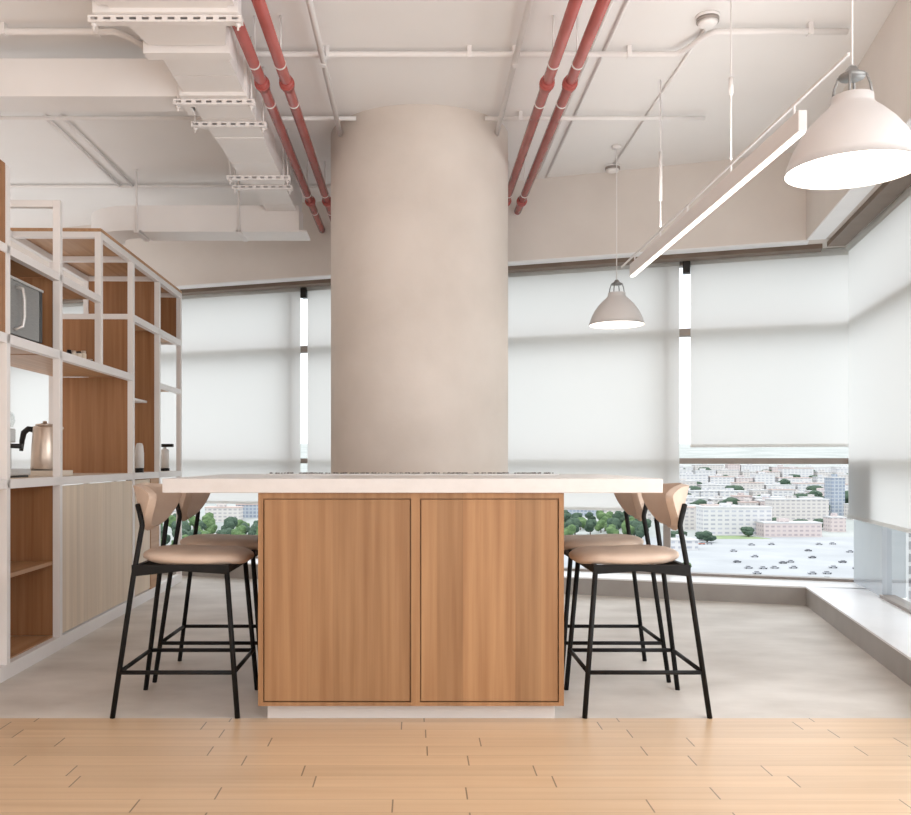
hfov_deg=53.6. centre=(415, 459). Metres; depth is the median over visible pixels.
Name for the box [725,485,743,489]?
tree
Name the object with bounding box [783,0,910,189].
pendant lamp
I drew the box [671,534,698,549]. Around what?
apartment block
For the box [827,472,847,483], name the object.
apartment block
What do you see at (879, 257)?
roller blind
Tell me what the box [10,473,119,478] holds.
countertop
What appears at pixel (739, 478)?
apartment block
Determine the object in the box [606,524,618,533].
tree
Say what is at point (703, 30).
conduit
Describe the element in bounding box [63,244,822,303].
trim
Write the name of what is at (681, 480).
apartment block
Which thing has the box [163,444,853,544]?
ground
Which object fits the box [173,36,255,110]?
channel
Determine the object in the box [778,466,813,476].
apartment block
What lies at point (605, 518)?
tree
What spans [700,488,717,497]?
apartment block
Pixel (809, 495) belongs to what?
apartment block
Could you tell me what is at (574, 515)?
tree
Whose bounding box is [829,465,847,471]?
apartment block
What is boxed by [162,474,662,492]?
island countertop
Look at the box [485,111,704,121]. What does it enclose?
conduit
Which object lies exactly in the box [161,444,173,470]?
soap dispenser
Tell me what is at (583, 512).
apartment block
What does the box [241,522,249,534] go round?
tree
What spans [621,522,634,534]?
tree
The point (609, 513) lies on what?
tree
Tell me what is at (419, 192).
column
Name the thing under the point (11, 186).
conduit
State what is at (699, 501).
tree
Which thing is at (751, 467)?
apartment block
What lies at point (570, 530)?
tree
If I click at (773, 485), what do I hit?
apartment block
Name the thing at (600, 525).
tree
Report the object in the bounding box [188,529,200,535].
tree
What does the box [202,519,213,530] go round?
tree
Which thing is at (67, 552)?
shelving unit
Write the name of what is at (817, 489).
apartment block
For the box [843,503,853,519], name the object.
apartment block
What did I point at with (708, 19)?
smoke detector
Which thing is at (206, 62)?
air duct
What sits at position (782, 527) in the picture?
apartment block
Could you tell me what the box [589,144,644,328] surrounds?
pendant lamp
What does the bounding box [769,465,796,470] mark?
apartment block
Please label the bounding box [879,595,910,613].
window
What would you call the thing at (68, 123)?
conduit
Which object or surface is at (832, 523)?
apartment block
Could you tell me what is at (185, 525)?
tree
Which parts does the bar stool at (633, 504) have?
leg, foot rail, foot rail, backrest, leg, foot rail, leg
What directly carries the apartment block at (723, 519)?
on the ground at (685, 451)
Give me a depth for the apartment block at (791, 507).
802.48 m
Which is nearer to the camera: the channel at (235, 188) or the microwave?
the microwave
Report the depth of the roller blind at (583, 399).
7.66 m
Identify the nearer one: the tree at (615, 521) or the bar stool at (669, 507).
the bar stool at (669, 507)
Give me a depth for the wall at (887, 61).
4.75 m
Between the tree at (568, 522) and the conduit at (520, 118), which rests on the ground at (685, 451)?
the tree at (568, 522)
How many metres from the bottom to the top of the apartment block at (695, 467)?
18.297 m
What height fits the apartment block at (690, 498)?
16.882 m
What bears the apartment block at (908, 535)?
on the ground at (685, 451)
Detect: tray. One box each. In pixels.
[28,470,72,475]
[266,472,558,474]
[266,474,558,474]
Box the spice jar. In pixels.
[81,351,85,358]
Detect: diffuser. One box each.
[593,321,640,325]
[630,132,804,276]
[790,149,910,181]
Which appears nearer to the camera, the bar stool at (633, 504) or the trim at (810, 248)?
the bar stool at (633, 504)
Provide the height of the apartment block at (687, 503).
16.162 m
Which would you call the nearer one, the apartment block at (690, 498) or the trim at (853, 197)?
the trim at (853, 197)
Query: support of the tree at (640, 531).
on the ground at (685, 451)
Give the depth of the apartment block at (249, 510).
850.07 m
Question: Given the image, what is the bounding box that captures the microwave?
[10,275,43,342]
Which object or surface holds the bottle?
on the shelving unit
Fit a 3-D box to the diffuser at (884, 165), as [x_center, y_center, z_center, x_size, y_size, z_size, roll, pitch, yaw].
[1.502,-1.020,3.100,0.395,0.010,0.395,0,0,0]
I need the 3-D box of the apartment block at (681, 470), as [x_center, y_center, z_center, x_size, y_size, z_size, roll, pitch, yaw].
[403.613,20.879,1371.017,26.303,18.735,20.620,0,0,0]
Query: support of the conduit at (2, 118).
attached to the ceiling
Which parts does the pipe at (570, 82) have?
hanger rod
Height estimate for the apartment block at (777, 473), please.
15.544 m
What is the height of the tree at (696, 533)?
6.909 m
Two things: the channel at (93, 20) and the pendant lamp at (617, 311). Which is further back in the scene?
the pendant lamp at (617, 311)
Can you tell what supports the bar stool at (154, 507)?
on the floor
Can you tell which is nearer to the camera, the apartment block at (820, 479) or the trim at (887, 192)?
the trim at (887, 192)
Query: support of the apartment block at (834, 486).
on the ground at (685, 451)
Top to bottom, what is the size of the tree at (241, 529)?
12.820 m
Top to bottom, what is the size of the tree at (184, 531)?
14.240 m
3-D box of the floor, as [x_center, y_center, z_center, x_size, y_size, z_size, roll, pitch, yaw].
[-1.000,1.200,1.062,14.000,0.200,20.123,0,0,0]
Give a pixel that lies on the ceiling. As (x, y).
(770, 73)
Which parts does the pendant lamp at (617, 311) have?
cord, lamp shade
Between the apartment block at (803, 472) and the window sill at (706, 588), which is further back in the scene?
the apartment block at (803, 472)
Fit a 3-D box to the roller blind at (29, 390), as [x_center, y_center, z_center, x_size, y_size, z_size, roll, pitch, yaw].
[-3.647,-0.616,9.430,1.712,2.086,0.060,0,0,19]
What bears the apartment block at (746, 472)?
on the ground at (685, 451)
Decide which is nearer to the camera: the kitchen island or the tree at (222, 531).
the kitchen island
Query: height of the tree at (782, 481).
16.475 m
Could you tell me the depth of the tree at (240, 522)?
707.23 m
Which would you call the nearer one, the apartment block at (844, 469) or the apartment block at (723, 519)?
the apartment block at (723, 519)
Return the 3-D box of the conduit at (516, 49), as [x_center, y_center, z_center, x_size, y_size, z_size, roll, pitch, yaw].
[0.555,-2.273,3.850,0.034,0.111,4.700,0,0,0]
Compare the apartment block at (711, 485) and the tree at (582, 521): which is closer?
the tree at (582, 521)
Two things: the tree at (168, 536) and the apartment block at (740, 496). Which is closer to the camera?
the tree at (168, 536)
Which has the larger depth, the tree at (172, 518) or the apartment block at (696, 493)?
the apartment block at (696, 493)
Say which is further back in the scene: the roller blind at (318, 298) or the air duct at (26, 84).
the roller blind at (318, 298)
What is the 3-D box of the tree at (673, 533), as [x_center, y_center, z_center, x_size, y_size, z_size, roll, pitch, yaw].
[183.984,55.034,645.114,11.477,8.769,12.405,0,0,43]
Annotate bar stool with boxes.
[110,483,257,718]
[152,493,257,682]
[564,483,711,718]
[564,493,670,682]
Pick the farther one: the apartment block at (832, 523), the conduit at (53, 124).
the apartment block at (832, 523)
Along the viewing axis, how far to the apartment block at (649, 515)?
833.63 m
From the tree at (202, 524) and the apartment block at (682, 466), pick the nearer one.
the tree at (202, 524)
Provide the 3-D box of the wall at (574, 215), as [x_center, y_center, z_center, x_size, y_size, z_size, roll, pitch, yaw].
[-2.102,-1.997,8.846,12.120,0.666,0.600,0,0,19]
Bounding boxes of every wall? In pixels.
[10,153,855,285]
[806,0,910,239]
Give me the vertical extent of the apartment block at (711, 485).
15.460 m
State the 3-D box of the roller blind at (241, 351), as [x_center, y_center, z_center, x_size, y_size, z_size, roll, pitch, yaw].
[-1.946,-0.616,8.848,1.804,2.086,0.060,0,0,19]
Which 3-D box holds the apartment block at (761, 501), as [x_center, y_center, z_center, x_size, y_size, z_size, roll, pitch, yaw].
[327.551,45.026,841.001,17.727,21.088,15.708,0,0,0]
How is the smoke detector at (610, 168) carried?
attached to the ceiling
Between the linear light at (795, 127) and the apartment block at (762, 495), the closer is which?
the linear light at (795, 127)
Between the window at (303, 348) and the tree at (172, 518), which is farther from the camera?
the tree at (172, 518)
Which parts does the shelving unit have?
cupboard door, partition panel, cross rail, partition panel, rail, rail, cross rail, rail, cupboard door, rail, rail, partition panel, partition panel, cross rail, cross rail, cupboard door, cross rail, partition panel, rail, panel, cupboard door, partition panel, rail, partition panel, cross rail, rail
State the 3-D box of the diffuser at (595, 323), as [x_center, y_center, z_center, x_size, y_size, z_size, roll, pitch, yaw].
[1.487,-1.023,6.670,0.368,0.009,0.368,0,0,0]
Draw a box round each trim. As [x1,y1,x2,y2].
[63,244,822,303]
[807,117,910,239]
[827,174,910,246]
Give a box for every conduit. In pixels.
[0,22,848,58]
[0,113,355,121]
[10,185,330,187]
[42,114,120,186]
[59,114,133,186]
[306,0,342,136]
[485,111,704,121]
[495,0,532,135]
[535,0,613,178]
[545,0,629,177]
[614,29,706,164]
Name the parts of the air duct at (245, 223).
hanger rod, hanger rod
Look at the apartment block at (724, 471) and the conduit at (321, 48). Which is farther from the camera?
the apartment block at (724, 471)
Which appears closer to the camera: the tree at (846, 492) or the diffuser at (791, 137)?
the diffuser at (791, 137)
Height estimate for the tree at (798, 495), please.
15.332 m
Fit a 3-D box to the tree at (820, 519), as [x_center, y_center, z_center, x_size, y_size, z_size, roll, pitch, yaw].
[343.639,54.443,762.745,14.304,9.640,13.234,0,0,27]
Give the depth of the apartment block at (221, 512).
817.71 m
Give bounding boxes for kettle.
[19,421,63,470]
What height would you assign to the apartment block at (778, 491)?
17.898 m
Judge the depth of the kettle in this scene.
5.59 m
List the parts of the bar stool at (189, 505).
leg, foot rail, leg, backrest, foot rail, foot rail, leg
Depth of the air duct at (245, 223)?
7.23 m
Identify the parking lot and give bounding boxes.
[564,537,853,577]
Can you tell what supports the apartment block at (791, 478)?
on the ground at (685, 451)
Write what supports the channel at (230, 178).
hanging from the ceiling
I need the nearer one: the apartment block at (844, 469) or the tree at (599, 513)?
the tree at (599, 513)
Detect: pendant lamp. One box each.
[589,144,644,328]
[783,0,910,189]
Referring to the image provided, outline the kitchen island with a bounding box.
[258,493,563,717]
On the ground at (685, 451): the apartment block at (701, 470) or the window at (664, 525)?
the apartment block at (701, 470)
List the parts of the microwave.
handle, trim, control panel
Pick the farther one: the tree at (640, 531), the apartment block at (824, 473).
the apartment block at (824, 473)
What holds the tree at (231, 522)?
on the ground at (685, 451)
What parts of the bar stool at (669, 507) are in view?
leg, foot rail, seat rail, leg, foot rail, seat rail, foot rail, backrest, leg, seat rail, foot rail, leg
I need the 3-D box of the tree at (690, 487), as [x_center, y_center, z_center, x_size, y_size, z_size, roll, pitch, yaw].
[324.886,37.818,1046.781,21.855,15.725,23.622,0,0,26]
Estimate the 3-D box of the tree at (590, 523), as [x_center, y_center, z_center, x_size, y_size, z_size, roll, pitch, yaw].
[138.037,53.043,714.513,9.811,12.767,10.604,0,0,33]
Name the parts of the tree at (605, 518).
crown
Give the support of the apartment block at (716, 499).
on the ground at (685, 451)
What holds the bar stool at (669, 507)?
on the floor
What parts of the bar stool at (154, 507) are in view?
leg, foot rail, seat rail, leg, backrest, foot rail, seat rail, foot rail, leg, seat rail, foot rail, leg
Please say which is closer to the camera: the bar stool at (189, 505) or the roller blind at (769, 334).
the bar stool at (189, 505)
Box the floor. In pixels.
[0,575,910,814]
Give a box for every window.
[301,346,306,462]
[564,524,666,574]
[667,261,853,581]
[854,519,905,597]
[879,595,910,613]
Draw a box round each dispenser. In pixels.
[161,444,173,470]
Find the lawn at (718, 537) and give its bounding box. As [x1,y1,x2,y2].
[716,536,769,538]
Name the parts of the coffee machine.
portafilter handle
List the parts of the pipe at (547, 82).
hanger rod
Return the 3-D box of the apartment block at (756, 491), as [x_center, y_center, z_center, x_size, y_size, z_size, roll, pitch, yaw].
[382.009,38.975,1006.613,17.988,17.409,18.156,0,0,0]
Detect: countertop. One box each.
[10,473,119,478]
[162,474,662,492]
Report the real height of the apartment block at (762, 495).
17.572 m
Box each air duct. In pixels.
[0,58,194,114]
[91,169,310,244]
[92,0,301,210]
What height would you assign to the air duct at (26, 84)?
0.240 m
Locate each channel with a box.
[87,13,242,30]
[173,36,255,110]
[191,67,266,132]
[227,129,290,184]
[232,162,292,193]
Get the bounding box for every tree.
[161,525,170,544]
[168,515,175,527]
[171,521,190,534]
[173,528,187,535]
[188,516,200,527]
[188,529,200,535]
[199,521,206,529]
[202,512,214,523]
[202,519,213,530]
[207,524,217,533]
[216,529,229,533]
[221,517,237,529]
[231,525,245,534]
[235,519,249,527]
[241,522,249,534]
[247,523,257,534]
[564,513,570,521]
[564,520,575,531]
[564,524,575,534]
[568,518,581,534]
[571,512,581,517]
[578,517,585,529]
[584,519,596,533]
[585,512,595,519]
[594,520,604,532]
[596,510,608,519]
[597,516,608,530]
[606,511,612,517]
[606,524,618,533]
[607,517,621,529]
[612,511,624,521]
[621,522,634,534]
[629,520,639,535]
[635,524,648,538]
[638,519,650,527]
[671,531,677,537]
[689,486,700,489]
[690,499,706,504]
[695,531,702,539]
[697,530,716,542]
[717,497,739,504]
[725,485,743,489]
[740,526,754,536]
[778,479,791,484]
[793,493,807,497]
[806,485,822,489]
[806,490,823,496]
[813,518,822,527]
[845,491,847,502]
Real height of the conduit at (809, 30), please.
0.064 m
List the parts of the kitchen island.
door, door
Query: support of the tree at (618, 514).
on the ground at (685, 451)
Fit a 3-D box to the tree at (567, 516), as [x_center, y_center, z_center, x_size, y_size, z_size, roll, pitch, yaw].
[132.247,52.216,797.266,10.239,10.848,9.474,0,0,-29]
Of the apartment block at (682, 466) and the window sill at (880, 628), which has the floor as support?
the window sill at (880, 628)
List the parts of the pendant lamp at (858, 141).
lamp shade, cord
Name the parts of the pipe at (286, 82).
hanger rod, hanger rod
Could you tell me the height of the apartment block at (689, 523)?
22.174 m
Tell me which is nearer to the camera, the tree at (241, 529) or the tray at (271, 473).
the tray at (271, 473)
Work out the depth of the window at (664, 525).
7.54 m
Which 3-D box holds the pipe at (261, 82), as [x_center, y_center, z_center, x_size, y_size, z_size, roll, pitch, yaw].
[-0.846,-2.179,4.798,0.084,0.302,6.595,0,0,0]
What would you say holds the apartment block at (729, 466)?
on the ground at (685, 451)
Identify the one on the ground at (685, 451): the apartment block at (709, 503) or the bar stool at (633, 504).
the apartment block at (709, 503)
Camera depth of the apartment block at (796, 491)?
997.97 m
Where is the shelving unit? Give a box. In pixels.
[0,160,181,682]
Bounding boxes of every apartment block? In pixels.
[204,504,243,521]
[235,504,257,517]
[567,510,596,515]
[646,511,654,519]
[671,506,695,529]
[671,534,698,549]
[679,465,692,471]
[679,468,691,473]
[679,472,708,483]
[679,478,696,485]
[685,502,701,505]
[686,495,707,502]
[688,488,699,496]
[691,468,715,475]
[692,464,723,469]
[695,503,772,534]
[697,482,730,489]
[699,501,718,505]
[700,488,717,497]
[708,474,734,483]
[708,496,725,503]
[716,468,738,476]
[717,488,749,497]
[725,464,739,470]
[730,480,764,490]
[730,493,752,500]
[734,475,752,481]
[737,498,758,505]
[739,469,755,476]
[740,464,768,470]
[747,487,768,495]
[750,472,774,483]
[752,494,784,500]
[754,497,769,505]
[755,518,822,536]
[756,470,779,476]
[764,482,795,488]
[765,496,829,520]
[766,487,794,496]
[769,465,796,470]
[775,475,812,483]
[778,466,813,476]
[792,481,823,491]
[794,489,806,493]
[797,465,830,471]
[799,494,823,497]
[804,488,823,495]
[813,475,823,482]
[814,470,832,476]
[823,513,846,531]
[824,474,845,515]
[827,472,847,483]
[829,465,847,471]
[832,466,847,473]
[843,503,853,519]
[906,532,910,602]
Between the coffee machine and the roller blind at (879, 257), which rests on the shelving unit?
the coffee machine
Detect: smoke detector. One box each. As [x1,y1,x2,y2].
[605,163,620,173]
[695,10,719,28]
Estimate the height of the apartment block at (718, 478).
17.170 m
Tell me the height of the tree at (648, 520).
13.073 m
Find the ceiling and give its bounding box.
[0,0,897,227]
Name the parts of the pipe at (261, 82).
hanger rod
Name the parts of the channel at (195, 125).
hanger rod, hanger rod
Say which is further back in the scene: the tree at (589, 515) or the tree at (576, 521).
the tree at (589, 515)
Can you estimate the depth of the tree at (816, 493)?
955.29 m
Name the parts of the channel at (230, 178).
hanger rod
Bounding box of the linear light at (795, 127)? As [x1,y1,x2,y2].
[621,0,849,276]
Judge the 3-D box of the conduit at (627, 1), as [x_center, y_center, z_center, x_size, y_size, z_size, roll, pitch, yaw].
[1.070,-2.318,4.440,0.018,0.018,5.880,0,0,0]
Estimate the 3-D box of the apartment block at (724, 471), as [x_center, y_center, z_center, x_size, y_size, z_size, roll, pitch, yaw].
[471.985,21.217,1369.557,34.676,18.060,17.698,0,0,0]
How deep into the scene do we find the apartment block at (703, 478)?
1225.43 m
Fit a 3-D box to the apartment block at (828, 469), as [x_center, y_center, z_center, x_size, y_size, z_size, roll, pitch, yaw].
[665.860,15.918,1512.036,55.252,14.951,17.110,0,0,0]
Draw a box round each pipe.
[232,15,324,232]
[251,0,330,220]
[508,0,582,205]
[514,0,610,215]
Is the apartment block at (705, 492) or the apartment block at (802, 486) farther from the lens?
the apartment block at (802, 486)
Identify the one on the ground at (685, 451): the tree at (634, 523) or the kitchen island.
the tree at (634, 523)
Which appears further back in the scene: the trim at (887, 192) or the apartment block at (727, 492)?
the apartment block at (727, 492)
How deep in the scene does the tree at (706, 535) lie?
639.01 m
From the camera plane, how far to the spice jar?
5.84 m
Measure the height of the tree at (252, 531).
14.778 m
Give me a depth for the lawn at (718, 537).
682.88 m
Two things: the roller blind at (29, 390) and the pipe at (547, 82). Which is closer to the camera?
the pipe at (547, 82)
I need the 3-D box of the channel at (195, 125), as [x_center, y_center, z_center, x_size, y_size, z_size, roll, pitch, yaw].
[-1.107,-2.135,5.335,0.445,0.391,0.040,0,0,0]
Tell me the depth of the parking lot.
555.59 m
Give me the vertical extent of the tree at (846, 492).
18.466 m
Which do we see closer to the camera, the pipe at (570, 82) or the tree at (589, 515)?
the pipe at (570, 82)
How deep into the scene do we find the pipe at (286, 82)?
4.94 m
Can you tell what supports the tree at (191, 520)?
on the ground at (685, 451)
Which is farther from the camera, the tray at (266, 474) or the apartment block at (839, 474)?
the apartment block at (839, 474)
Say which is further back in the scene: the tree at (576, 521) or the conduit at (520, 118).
the tree at (576, 521)
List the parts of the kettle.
handle, lid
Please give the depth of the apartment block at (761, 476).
1225.43 m
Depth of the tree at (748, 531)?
688.07 m
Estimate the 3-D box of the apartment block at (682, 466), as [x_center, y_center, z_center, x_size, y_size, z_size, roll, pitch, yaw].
[447.090,15.904,1510.912,32.553,14.979,14.861,0,0,0]
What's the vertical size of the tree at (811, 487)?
16.471 m
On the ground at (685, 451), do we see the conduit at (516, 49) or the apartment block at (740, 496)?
the apartment block at (740, 496)
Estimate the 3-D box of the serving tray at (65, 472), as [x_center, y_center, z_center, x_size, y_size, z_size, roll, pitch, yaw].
[-2.350,0.082,5.661,0.300,0.034,0.220,0,0,0]
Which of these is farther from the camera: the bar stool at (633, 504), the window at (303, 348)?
the window at (303, 348)
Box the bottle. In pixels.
[135,443,143,472]
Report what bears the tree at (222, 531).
on the ground at (685, 451)
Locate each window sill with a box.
[162,558,864,605]
[806,587,910,686]
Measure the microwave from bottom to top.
0.305 m
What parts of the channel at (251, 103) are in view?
hanger rod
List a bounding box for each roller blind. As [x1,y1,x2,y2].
[10,303,125,485]
[161,288,300,503]
[300,286,330,473]
[508,262,679,510]
[683,248,847,446]
[846,185,910,532]
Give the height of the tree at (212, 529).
10.272 m
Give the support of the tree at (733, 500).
on the ground at (685, 451)
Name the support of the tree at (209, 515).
on the ground at (685, 451)
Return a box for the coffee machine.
[10,428,30,477]
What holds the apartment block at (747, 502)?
on the ground at (685, 451)
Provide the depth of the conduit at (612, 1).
5.42 m
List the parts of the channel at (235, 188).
hanger rod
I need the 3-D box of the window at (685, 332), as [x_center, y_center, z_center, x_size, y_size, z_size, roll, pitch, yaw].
[2.789,-0.354,7.319,1.443,2.620,0.100,0,0,19]
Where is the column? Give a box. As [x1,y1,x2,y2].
[331,104,507,473]
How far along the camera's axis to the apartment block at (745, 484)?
1100.08 m
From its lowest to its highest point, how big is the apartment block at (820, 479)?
16.716 m
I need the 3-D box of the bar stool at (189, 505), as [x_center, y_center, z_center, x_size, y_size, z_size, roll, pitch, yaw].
[-1.024,0.603,4.690,0.563,0.998,0.495,0,0,0]

